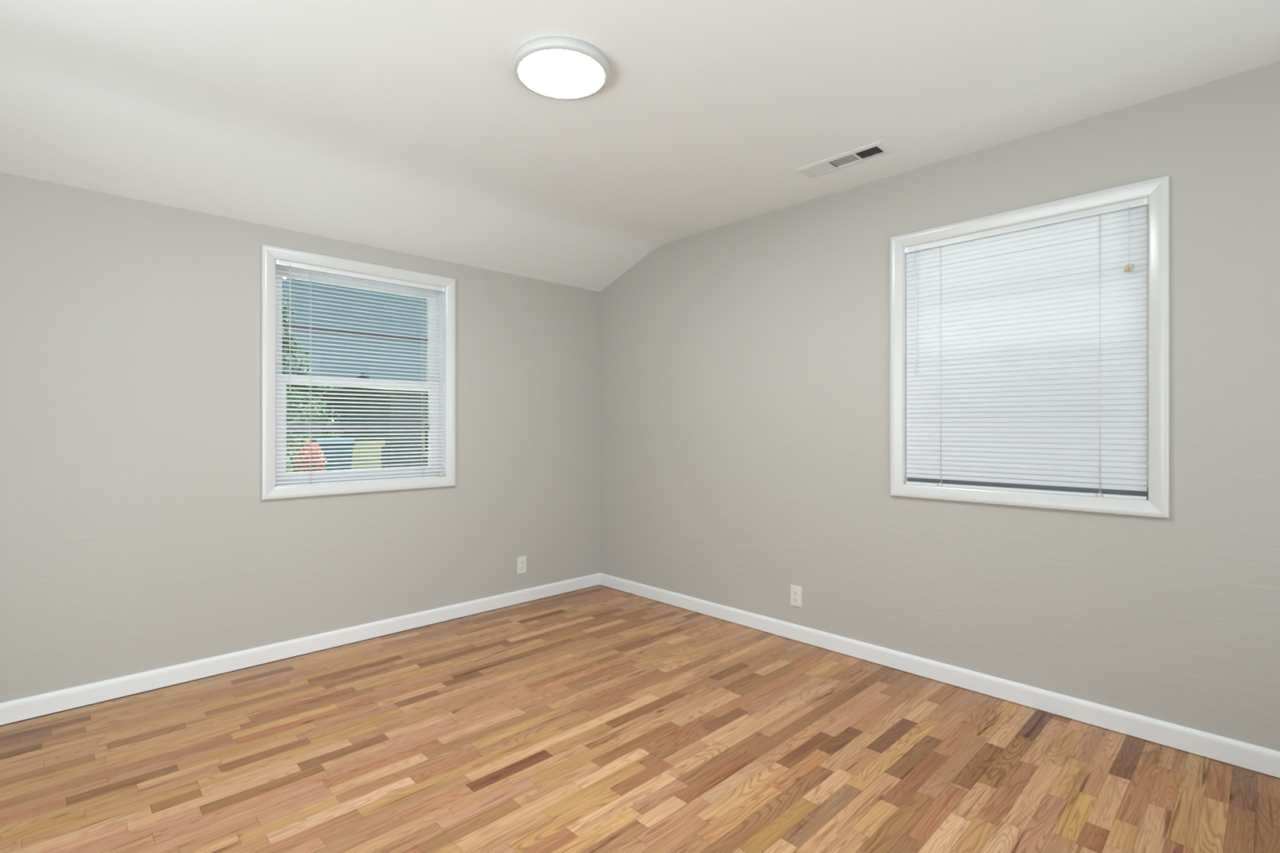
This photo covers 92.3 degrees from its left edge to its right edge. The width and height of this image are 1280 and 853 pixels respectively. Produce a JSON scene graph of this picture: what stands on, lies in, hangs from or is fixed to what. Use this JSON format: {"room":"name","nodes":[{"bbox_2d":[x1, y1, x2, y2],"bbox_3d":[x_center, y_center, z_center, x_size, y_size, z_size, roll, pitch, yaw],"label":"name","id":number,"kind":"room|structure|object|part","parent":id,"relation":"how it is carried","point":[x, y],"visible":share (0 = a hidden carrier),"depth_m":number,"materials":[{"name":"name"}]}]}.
{"room":"empty bedroom","nodes":[
{"label":"empty bedroom","id":0,"kind":"room"},
{"bbox_2d":[0,172,599,702],"bbox_3d":[-1.716,0.088,3.362,4.100,2.204,0.150,0,0,-44],"label":"wall","id":1,"kind":"structure","parent":0,"point":[138,535],"depth_m":2.90,"materials":[{"name":"beige paint"}]},
{"bbox_2d":[0,573,600,725],"bbox_3d":[-1.713,1.145,3.251,3.949,0.086,0.014,0,0,-44],"label":"baseboard","id":2,"kind":"structure","parent":1,"relation":"attached to","point":[27,708],"depth_m":3.05,"materials":[{"name":"white paint"}]},
{"bbox_2d":[261,244,455,500],"bbox_3d":[-1.590,-0.272,3.514,1.045,1.281,0.230,0,0,-44],"label":"window","id":3,"kind":"structure","parent":1,"relation":"in","point":[269,254],"depth_m":3.41,"materials":[{"name":"white paint"}]},
{"bbox_3d":[-1.606,-0.544,3.532,0.912,0.620,0.028,0,0,-44],"label":"sash","id":4,"kind":"part","parent":3,"relation":"part of","materials":[{"name":"white plastic"}]},
{"bbox_3d":[-1.578,0.020,3.503,0.912,0.589,0.036,0,0,-44],"label":"sash","id":5,"kind":"part","parent":3,"relation":"part of","materials":[{"name":"white plastic"}]},
{"bbox_2d":[275,259,444,486],"bbox_3d":[-1.528,-0.270,3.451,0.916,1.172,0.047,0,0,-44],"label":"window blind","id":6,"kind":"object","parent":3,"relation":"attached to","point":[277,262],"visible":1,"depth_m":3.40,"materials":[{"name":"white plastic"}]},
{"bbox_3d":[-1.754,-0.264,3.263,0.002,1.134,0.002,0,0,-44],"label":"ladder cord","id":7,"kind":"part","parent":6,"relation":"part of","materials":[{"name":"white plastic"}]},
{"bbox_3d":[-1.533,0.307,3.457,0.912,0.014,0.025,0,0,-44],"label":"rail","id":8,"kind":"part","parent":6,"relation":"part of","materials":[{"name":"white plastic"}]},
{"bbox_3d":[-1.291,-0.264,3.673,0.002,1.134,0.002,0,0,-44],"label":"ladder cord","id":9,"kind":"part","parent":6,"relation":"part of","materials":[{"name":"white fabric"}]},
{"bbox_3d":[-1.212,-0.278,3.743,0.008,1.109,0.006,0,0,-44],"label":"pull cord","id":10,"kind":"part","parent":6,"relation":"part of","materials":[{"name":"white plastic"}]},
{"bbox_2d":[517,555,526,574],"bbox_3d":[-0.795,0.935,4.145,0.070,0.115,0.008,0,0,-44],"label":"wall outlet","id":11,"kind":"object","parent":1,"relation":"attached to","point":[522,561],"visible":1,"depth_m":4.14,"materials":[{"name":"white plastic"}]},
{"bbox_2d":[0,0,1279,291],"bbox_3d":[-0.169,-1.205,1.659,4.250,0.489,4.750,0,0,-44],"label":"ceiling","id":12,"kind":"structure","parent":0,"point":[409,126],"depth_m":2.32,"materials":[{"name":"paint"}]},
{"bbox_2d":[512,35,610,99],"bbox_3d":[-0.268,-1.222,2.112,0.332,0.033,0.332,0,0,-44],"label":"ceiling light","id":13,"kind":"object","parent":12,"relation":"in","point":[553,67],"visible":1,"depth_m":2.07,"materials":[{"name":"grey plastic"}]},
{"bbox_2d":[519,49,604,97],"bbox_3d":[-0.268,-1.207,2.112,0.290,0.001,0.290,0,0,-44],"label":"diffuser","id":14,"kind":"object","parent":13,"relation":"attached to","point":[544,73],"depth_m":2.10,"materials":[{"name":"white plastic"}]},
{"bbox_2d":[795,139,896,177],"bbox_3d":[0.949,-1.277,2.860,0.148,0.092,0.422,0,0,-44],"label":"ceiling vent","id":15,"kind":"object","parent":12,"relation":"in","point":[877,148],"visible":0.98,"depth_m":2.85,"materials":[{"name":"white metal"}]},
{"bbox_2d":[0,585,1279,852],"bbox_3d":[-0.169,1.250,1.659,4.250,0.120,4.750,0,0,-44],"label":"floor","id":16,"kind":"structure","parent":0,"point":[597,718],"depth_m":2.21,"materials":[{"name":"brown wood"}]},
{"bbox_2d":[600,61,1279,751],"bbox_3d":[1.302,-0.024,3.086,0.150,2.429,4.450,0,0,-44],"label":"wall","id":17,"kind":"structure","parent":0,"point":[744,364],"depth_m":2.81,"materials":[{"name":"beige paint"}]},
{"bbox_2d":[790,584,801,608],"bbox_3d":[0.867,0.945,3.421,0.008,0.115,0.070,0,0,-44],"label":"wall outlet","id":18,"kind":"object","parent":17,"relation":"attached to","point":[795,591],"visible":1,"depth_m":3.42,"materials":[{"name":"white plastic"}]},
{"bbox_2d":[792,590,798,595],"bbox_3d":[0.865,0.925,3.420,0.003,0.026,0.034,0,0,-44],"label":"receptacle","id":19,"kind":"object","parent":18,"relation":"attached to","point":[795,593],"depth_m":3.42,"materials":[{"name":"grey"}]},
{"bbox_2d":[792,597,798,602],"bbox_3d":[0.865,0.965,3.420,0.003,0.026,0.034,0,0,-44],"label":"receptacle","id":20,"kind":"object","parent":18,"relation":"attached to","point":[794,599],"depth_m":3.42,"materials":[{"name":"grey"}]},
{"bbox_2d":[600,573,1279,777],"bbox_3d":[1.248,1.145,3.023,0.014,0.086,4.436,0,0,-44],"label":"baseboard","id":21,"kind":"structure","parent":17,"relation":"attached to","point":[1260,759],"depth_m":2.68,"materials":[{"name":"white paint"}]},
{"bbox_2d":[889,174,1169,518],"bbox_3d":[1.675,-0.295,2.731,0.230,1.274,1.048,0,0,-44],"label":"window","id":22,"kind":"structure","parent":17,"relation":"in","point":[1157,189],"depth_m":2.47,"materials":[{"name":"white paint"}]},
{"bbox_2d":[904,196,1148,500],"bbox_3d":[1.613,-0.294,2.668,0.046,1.160,0.921,0,0,-44],"label":"window blind","id":23,"kind":"object","parent":22,"relation":"attached to","point":[1062,402],"visible":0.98,"depth_m":2.61,"materials":[{"name":"white plastic"}]},
{"bbox_3d":[1.409,-0.289,2.881,0.002,1.120,0.002,0,0,-44],"label":"ladder cord","id":24,"kind":"part","parent":23,"relation":"part of","materials":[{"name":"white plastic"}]},
{"bbox_3d":[1.619,0.274,2.674,0.025,0.014,0.911,0,0,-44],"label":"rail","id":25,"kind":"part","parent":23,"relation":"part of","materials":[{"name":"white plastic"}]},
{"bbox_3d":[1.830,-0.289,2.447,0.002,1.120,0.002,0,0,-44],"label":"ladder cord","id":26,"kind":"part","parent":23,"relation":"part of","materials":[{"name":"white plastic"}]},
{"bbox_3d":[1.887,-0.737,2.371,0.006,0.229,0.008,0,0,-44],"label":"pull cord","id":27,"kind":"part","parent":23,"relation":"part of","materials":[{"name":"white plastic"}]},
{"bbox_3d":[1.694,-0.566,2.747,0.028,0.614,0.917,0,0,-44],"label":"sash","id":28,"kind":"part","parent":22,"relation":"part of","materials":[{"name":"white plastic"}]},
{"label":"outside","id":29,"kind":"structure","parent":0,"visible":0},
{"bbox_3d":[-19.053,1.790,31.159,70.000,0.100,55.800,0,0,-44],"label":"lawn","id":30,"kind":"structure","parent":29,"visible":0},
{"bbox_2d":[282,284,314,406],"bbox_3d":[-12.066,-2.131,19.206,3.397,7.752,2.606,0,0,-44],"label":"tree","id":31,"kind":"object","parent":30,"relation":"on","point":[287,295],"visible":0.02,"depth_m":19.66,"materials":[{"name":"green plant"}]},
{"bbox_2d":[286,440,327,472],"bbox_3d":[-5.574,0.972,10.101,0.852,1.540,0.750,0,0,-26],"label":"flowering bush","id":32,"kind":"object","parent":30,"relation":"on","point":[307,441],"visible":0.2,"depth_m":10.06,"materials":[{"name":"red plant"}]},
{"bbox_2d":[286,390,343,472],"bbox_3d":[-7.221,0.485,13.103,1.947,2.510,1.259,0,0,-44],"label":"shrub","id":33,"kind":"object","parent":30,"relation":"on","point":[292,394],"visible":0.1,"depth_m":13.06,"materials":[{"name":"green plant"}]},
{"bbox_2d":[286,385,345,472],"bbox_3d":[-18.031,-0.022,17.150,21.162,3.713,1.868,0,0,-44],"label":"hedge","id":34,"kind":"object","parent":30,"relation":"on","point":[311,386],"visible":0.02,"depth_m":22.34,"materials":[{"name":"green plant"}]},
{"bbox_2d":[304,439,355,470],"bbox_3d":[-5.630,0.975,11.164,0.640,1.530,0.720,0,0,-44],"label":"bin","id":35,"kind":"object","parent":30,"relation":"on","point":[344,440],"visible":0.2,"depth_m":10.96,"materials":[{"name":"blue plastic"}]},
{"bbox_3d":[-5.623,0.259,11.156,0.640,0.098,0.700,0,0,-44],"label":"lid","id":36,"kind":"part","parent":35,"relation":"part of","materials":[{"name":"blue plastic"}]},
{"bbox_2d":[351,440,385,469],"bbox_3d":[-5.523,1.010,12.102,0.720,1.460,0.720,0,0,-44],"label":"box","id":37,"kind":"object","parent":30,"relation":"on","point":[356,444],"visible":0.09,"depth_m":11.89,"materials":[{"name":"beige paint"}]},
{"bbox_3d":[-5.523,0.329,12.102,0.720,0.098,0.720,0,0,-44],"label":"lid","id":38,"kind":"part","parent":37,"relation":"part of","materials":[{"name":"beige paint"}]},
{"bbox_2d":[317,386,427,467],"bbox_3d":[-5.306,0.330,19.277,7.400,2.820,5.000,0,0,-44],"label":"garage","id":39,"kind":"structure","parent":30,"relation":"on","point":[345,388],"depth_m":15.78,"materials":[{"name":"grey"}]},
{"bbox_3d":[-5.203,0.290,16.225,0.980,0.780,0.006,0,0,-44],"label":"pane","id":40,"kind":"part","parent":39,"relation":"part of","materials":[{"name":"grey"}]}
]}

